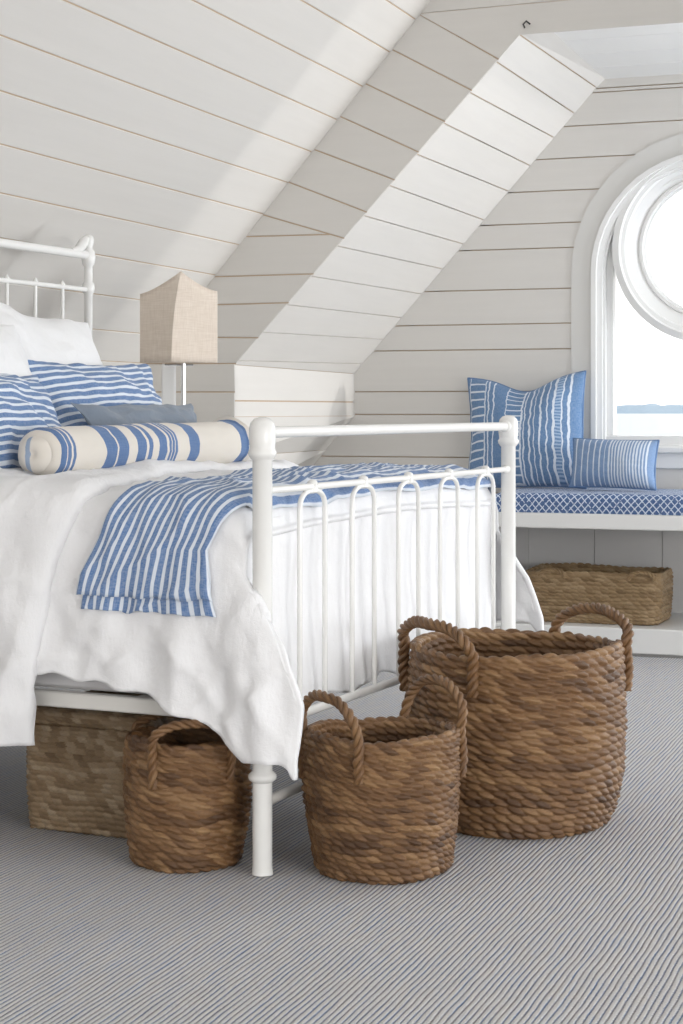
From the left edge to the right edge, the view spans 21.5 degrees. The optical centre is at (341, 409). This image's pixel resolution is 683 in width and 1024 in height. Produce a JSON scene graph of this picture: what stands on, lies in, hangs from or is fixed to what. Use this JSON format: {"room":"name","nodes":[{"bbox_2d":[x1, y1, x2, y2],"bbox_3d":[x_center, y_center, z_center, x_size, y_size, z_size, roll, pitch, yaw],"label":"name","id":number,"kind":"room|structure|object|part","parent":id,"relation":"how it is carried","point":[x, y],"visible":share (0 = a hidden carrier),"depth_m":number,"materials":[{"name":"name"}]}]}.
{"room":"attic bedroom","nodes":[
{"label":"attic bedroom","id":0,"kind":"room"},
{"bbox_2d":[0,0,430,365],"bbox_3d":[-1.238,-1.486,2.955,2.307,2.637,8.700,0,0,20],"label":"ceiling","id":1,"kind":"structure","parent":0,"point":[161,132],"depth_m":6.15,"materials":[{"name":"white wood"}]},
{"bbox_2d":[235,365,354,465],"bbox_3d":[-0.572,0.419,7.994,0.907,1.202,1.220,0,0,20],"label":"wall","id":2,"kind":"structure","parent":0,"point":[288,397],"depth_m":7.85,"materials":[{"name":"white wood"}]},
{"bbox_2d":[0,656,682,1023],"bbox_3d":[0.917,1.015,2.843,7.032,0.030,9.970,0,0,20],"label":"floor","id":3,"kind":"structure","parent":0,"point":[584,928],"depth_m":3.48,"materials":[{"name":"carpet"}]},
{"bbox_2d":[26,690,182,838],"bbox_3d":[-0.536,0.853,4.385,0.355,0.294,0.352,0,0,25],"label":"lidded basket","id":4,"kind":"object","parent":3,"relation":"on","point":[74,771],"visible":0.37,"depth_m":4.24,"materials":[{"name":"brown wicker"}]},
{"bbox_3d":[-0.536,0.727,4.384,0.355,0.044,0.350,0,0,25],"label":"chest lid","id":5,"kind":"part","parent":4,"relation":"part of","materials":[{"name":"brown wicker"}]},
{"bbox_2d":[122,714,251,873],"bbox_3d":[-0.348,0.832,3.990,0.292,0.337,0.298,0,0,20],"label":"round basket","id":6,"kind":"object","parent":3,"relation":"on","point":[186,795],"visible":0.94,"depth_m":3.88,"materials":[{"name":"brown wicker"}]},
{"bbox_3d":[-0.405,0.741,4.101,0.165,0.118,0.032,0,0,-31],"label":"handle","id":7,"kind":"part","parent":6,"relation":"part of","materials":[{"name":"brown wicker"}]},
{"bbox_3d":[-0.321,0.741,3.876,0.195,0.157,0.048,0,0,-11],"label":"handle","id":8,"kind":"part","parent":6,"relation":"part of","materials":[{"name":"brown wicker"}]},
{"bbox_2d":[0,234,518,876],"bbox_3d":[-0.496,0.212,4.891,1.515,1.576,1.639,0,0,25],"label":"bed","id":9,"kind":"object","parent":3,"relation":"on","point":[263,432],"visible":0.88,"depth_m":4.29,"materials":[{"name":"white metal"}]},
{"bbox_3d":[-1.162,-0.395,5.197,0.016,0.016,1.577,0,0,25],"label":"head rail","id":10,"kind":"part","parent":9,"relation":"part of","materials":[{"name":"white metal"}]},
{"bbox_3d":[-1.162,-0.508,5.197,0.028,0.028,1.577,0,0,25],"label":"head rail","id":11,"kind":"part","parent":9,"relation":"part of","materials":[{"name":"white metal"}]},
{"bbox_3d":[-0.831,0.212,5.913,0.047,1.576,0.046,0,0,20],"label":"head post","id":12,"kind":"part","parent":9,"relation":"part of","materials":[{"name":"white metal"}]},
{"bbox_2d":[34,673,145,693],"bbox_3d":[-0.521,0.469,4.901,1.352,0.337,1.529,0,0,25],"label":"mattress","id":13,"kind":"object","parent":9,"relation":"on","point":[48,679],"visible":0.03,"depth_m":4.11,"materials":[{"name":"white fabric"}]},
{"bbox_2d":[0,459,543,779],"bbox_3d":[-0.440,0.446,4.846,1.571,0.640,1.783,0,0,25],"label":"duvet","id":14,"kind":"object","parent":13,"relation":"on","point":[233,672],"visible":0.62,"depth_m":4.06,"materials":[{"name":"white fabric"}]},
{"bbox_2d":[0,324,31,376],"bbox_3d":[-0.998,-0.061,4.769,0.266,0.466,0.691,0,0,28],"label":"sleeping pillow","id":15,"kind":"object","parent":14,"relation":"on","point":[13,358],"visible":0.3,"depth_m":4.92,"materials":[{"name":"white fabric"}]},
{"bbox_2d":[0,374,61,467],"bbox_3d":[-0.903,0.025,4.604,0.257,0.295,0.680,0,0,25],"label":"striped pillow","id":16,"kind":"object","parent":14,"relation":"on","point":[26,405],"visible":0.45,"depth_m":4.60,"materials":[{"name":"blue fabric"}]},
{"bbox_2d":[0,302,102,365],"bbox_3d":[-0.894,-0.092,5.372,0.266,0.528,0.732,0,0,28],"label":"sleeping pillow","id":17,"kind":"object","parent":14,"relation":"on","point":[62,341],"visible":0.32,"depth_m":5.40,"materials":[{"name":"white fabric"}]},
{"bbox_2d":[28,359,161,426],"bbox_3d":[-0.692,0.013,5.333,0.237,0.316,0.671,0,0,27],"label":"striped pillow","id":18,"kind":"object","parent":14,"relation":"on","point":[77,383],"visible":0.42,"depth_m":5.18,"materials":[{"name":"blue fabric"}]},
{"bbox_2d":[18,417,249,474],"bbox_3d":[-0.537,0.094,4.877,0.173,0.149,1.053,0,0,25],"label":"bolster","id":19,"kind":"object","parent":14,"relation":"on","point":[42,450],"visible":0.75,"depth_m":4.70,"materials":[{"name":"fabric"}]},
{"bbox_2d":[71,403,196,425],"bbox_3d":[-0.543,0.074,5.177,0.156,0.189,0.664,0,0,25],"label":"pillow","id":20,"kind":"object","parent":14,"relation":"on","point":[94,415],"visible":0.35,"depth_m":5.08,"materials":[{"name":"blue fabric"}]},
{"bbox_2d":[76,462,496,616],"bbox_3d":[-0.019,0.295,4.655,0.385,0.308,1.692,0,0,29],"label":"striped throw","id":21,"kind":"object","parent":14,"relation":"on","point":[149,553],"visible":0.88,"depth_m":3.97,"materials":[{"name":"blue fabric"}]},
{"bbox_3d":[-0.833,0.656,4.183,1.427,0.035,0.028,0,0,25],"label":"rail","id":22,"kind":"part","parent":9,"relation":"part of","materials":[{"name":"white metal"}]},
{"bbox_3d":[-0.170,0.507,3.870,0.062,0.985,0.062,0,0,20],"label":"foot post","id":23,"kind":"part","parent":9,"relation":"part of","materials":[{"name":"white metal"}]},
{"bbox_3d":[0.161,0.682,4.586,0.021,0.021,1.557,0,0,25],"label":"rail","id":24,"kind":"part","parent":9,"relation":"part of","materials":[{"name":"white metal"}]},
{"bbox_3d":[0.161,0.174,4.586,0.016,0.016,1.557,0,0,25],"label":"rail","id":25,"kind":"part","parent":9,"relation":"part of","materials":[{"name":"white metal"}]},
{"bbox_3d":[0.161,0.048,4.586,0.025,0.025,1.557,0,0,25],"label":"rail","id":26,"kind":"part","parent":9,"relation":"part of","materials":[{"name":"white metal"}]},
{"bbox_3d":[0.491,0.507,5.302,0.062,0.985,0.062,0,0,20],"label":"foot post","id":27,"kind":"part","parent":9,"relation":"part of","materials":[{"name":"white metal"}]},
{"bbox_2d":[298,674,467,884],"bbox_3d":[0.091,0.796,3.928,0.359,0.409,0.343,0,0,-34],"label":"round basket","id":28,"kind":"object","parent":3,"relation":"on","point":[381,796],"visible":0.98,"depth_m":3.79,"materials":[{"name":"brown wicker"}]},
{"bbox_3d":[-0.032,0.700,3.837,0.047,0.206,0.224,0,0,-37],"label":"handle","id":29,"kind":"part","parent":28,"relation":"part of","materials":[{"name":"brown wicker"}]},
{"bbox_3d":[0.210,0.697,4.019,0.047,0.212,0.225,0,0,-37],"label":"handle","id":30,"kind":"part","parent":28,"relation":"part of","materials":[{"name":"brown wicker"}]},
{"bbox_2d":[397,602,633,839],"bbox_3d":[0.425,0.744,4.395,0.548,0.513,0.572,0,0,20],"label":"round basket","id":31,"kind":"object","parent":3,"relation":"on","point":[545,726],"visible":0.9,"depth_m":4.17,"materials":[{"name":"brown wicker"}]},
{"bbox_3d":[0.217,0.588,4.267,0.061,0.196,0.318,0,0,-32],"label":"handle","id":32,"kind":"part","parent":31,"relation":"part of","materials":[{"name":"brown wicker"}]},
{"bbox_3d":[0.634,0.586,4.523,0.062,0.201,0.317,0,0,-32],"label":"handle","id":33,"kind":"part","parent":31,"relation":"part of","materials":[{"name":"brown wicker"}]},
{"bbox_2d":[496,512,682,657],"bbox_3d":[2.357,0.713,7.212,3.530,0.575,0.642,0,0,20],"label":"window seat","id":34,"kind":"object","parent":3,"relation":"on","point":[629,540],"visible":0.31,"depth_m":7.86,"materials":[{"name":"white paint"}]},
{"bbox_3d":[0.721,0.744,7.819,0.040,0.512,0.627,0,0,20],"label":"panel","id":35,"kind":"part","parent":34,"relation":"part of","materials":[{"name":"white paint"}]},
{"bbox_2d":[496,487,682,514],"bbox_3d":[2.357,0.380,7.204,3.525,0.088,0.622,0,0,20],"label":"bench cushion","id":36,"kind":"object","parent":34,"relation":"on","point":[528,499],"visible":0.86,"depth_m":7.38,"materials":[{"name":"fabric"}]},
{"bbox_2d":[467,370,586,488],"bbox_3d":[0.808,0.085,7.900,0.584,0.515,0.258,0,0,20],"label":"square pillow","id":37,"kind":"object","parent":36,"relation":"on","point":[549,416],"visible":0.76,"depth_m":7.81,"materials":[{"name":"fabric"}]},
{"bbox_2d":[569,438,659,490],"bbox_3d":[1.145,0.226,7.567,0.380,0.216,0.162,0,0,20],"label":"lumbar pillow","id":38,"kind":"object","parent":36,"relation":"on","point":[597,463],"visible":1,"depth_m":7.51,"materials":[{"name":"fabric"}]},
{"bbox_2d":[496,613,682,655],"bbox_3d":[2.357,0.938,7.212,3.450,0.101,0.642,0,0,20],"label":"shelf","id":39,"kind":"object","parent":34,"relation":"attached to","point":[665,638],"depth_m":7.31,"materials":[{"name":"white paint"}]},
{"bbox_3d":[2.357,0.456,7.212,3.530,0.062,0.642,0,0,20],"label":"seat","id":40,"kind":"part","parent":34,"relation":"part of","materials":[{"name":"white paint"}]},
{"bbox_2d":[526,562,673,625],"bbox_3d":[1.091,0.772,7.629,0.592,0.228,0.391,0,0,20],"label":"storage basket","id":41,"kind":"object","parent":34,"relation":"on","point":[644,595],"visible":0.76,"depth_m":7.46,"materials":[{"name":"brown wicker"}]},
{"bbox_3d":[0.878,0.682,7.512,0.126,0.047,0.023,0,0,20],"label":"handle","id":42,"kind":"part","parent":41,"relation":"part of","materials":[{"name":"brown wicker"}]},
{"bbox_3d":[1.231,0.681,7.383,0.126,0.047,0.022,0,0,20],"label":"handle","id":43,"kind":"part","parent":41,"relation":"part of","materials":[{"name":"brown wicker"}]},
{"bbox_3d":[2.464,0.687,7.504,3.450,0.398,0.019,0,0,20],"label":"panel","id":44,"kind":"part","parent":34,"relation":"part of","materials":[{"name":"white paint"}]},
{"bbox_3d":[-0.585,0.657,6.360,0.431,0.685,0.431,0,0,20],"label":"nightstand","id":45,"kind":"object","parent":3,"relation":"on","visible":0},
{"bbox_2d":[140,271,216,404],"bbox_3d":[-0.573,-0.083,6.326,0.216,0.794,0.192,0,0,34],"label":"table lamp","id":46,"kind":"object","parent":45,"relation":"on","point":[178,317],"visible":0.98,"depth_m":6.27,"materials":[{"name":"beige fabric"}]},
{"bbox_3d":[-0.571,-0.323,6.317,0.217,0.314,0.162,0,0,-44],"label":"lamp shade","id":47,"kind":"part","parent":46,"relation":"part of","materials":[{"name":"fabric"}]},
{"bbox_3d":[-0.558,0.068,6.360,0.017,0.465,0.017,0,0,20],"label":"lamp stem","id":48,"kind":"part","parent":46,"relation":"part of","materials":[{"name":"metal"}]},
{"bbox_2d":[146,0,682,421],"bbox_3d":[2.168,-0.931,6.989,5.932,3.862,1.228,0,0,20],"label":"wall","id":49,"kind":"structure","parent":0,"point":[378,271],"depth_m":7.24,"materials":[{"name":"white wood"}]},
{"bbox_2d":[313,74,682,493],"bbox_3d":[1.718,-0.249,7.799,5.333,2.498,0.012,0,0,20],"label":"wall","id":50,"kind":"structure","parent":0,"point":[499,310],"depth_m":8.14,"materials":[{"name":"white wood"}]},
{"bbox_2d":[571,134,682,468],"bbox_3d":[1.615,-0.481,7.883,1.214,1.476,0.165,0,0,20],"label":"window","id":51,"kind":"structure","parent":50,"relation":"in","point":[611,244],"depth_m":7.99,"materials":[{"name":"white paint"}]},
{"bbox_3d":[1.618,-0.483,7.890,1.032,1.290,0.150,0,0,20],"label":"frame","id":52,"kind":"part","parent":51,"relation":"part of","materials":[{"name":"white paint"}]},
{"bbox_3d":[1.623,0.141,7.904,1.000,0.053,0.120,0,0,20],"label":"rail","id":53,"kind":"part","parent":51,"relation":"part of","materials":[{"name":"white paint"}]},
{"bbox_3d":[1.619,-0.716,7.893,0.850,0.850,0.122,0,0,20],"label":"round sash","id":54,"kind":"part","parent":51,"relation":"part of","materials":[{"name":"white paint"}]},
{"bbox_3d":[1.615,0.208,7.883,1.200,0.097,0.165,0,0,20],"label":"sill","id":55,"kind":"part","parent":51,"relation":"part of","materials":[{"name":"white paint"}]},
{"bbox_2d":[554,23,682,78],"bbox_3d":[2.497,-1.473,6.897,3.252,0.006,1.270,0,0,20],"label":"ceiling","id":56,"kind":"structure","parent":0,"point":[647,50],"depth_m":7.34,"materials":[{"name":"white paint"}]},
{"label":"outside","id":57,"kind":"structure","parent":0,"visible":0},
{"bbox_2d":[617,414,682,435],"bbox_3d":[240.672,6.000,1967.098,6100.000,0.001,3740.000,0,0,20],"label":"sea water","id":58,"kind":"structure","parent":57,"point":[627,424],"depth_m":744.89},
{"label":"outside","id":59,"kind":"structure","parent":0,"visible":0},
{"bbox_2d":[617,403,682,413],"bbox_3d":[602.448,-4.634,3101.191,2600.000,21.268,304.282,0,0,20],"label":"shore","id":60,"kind":"structure","parent":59,"point":[652,408],"depth_m":3031.48,"materials":[{"name":"blue"}]}
]}

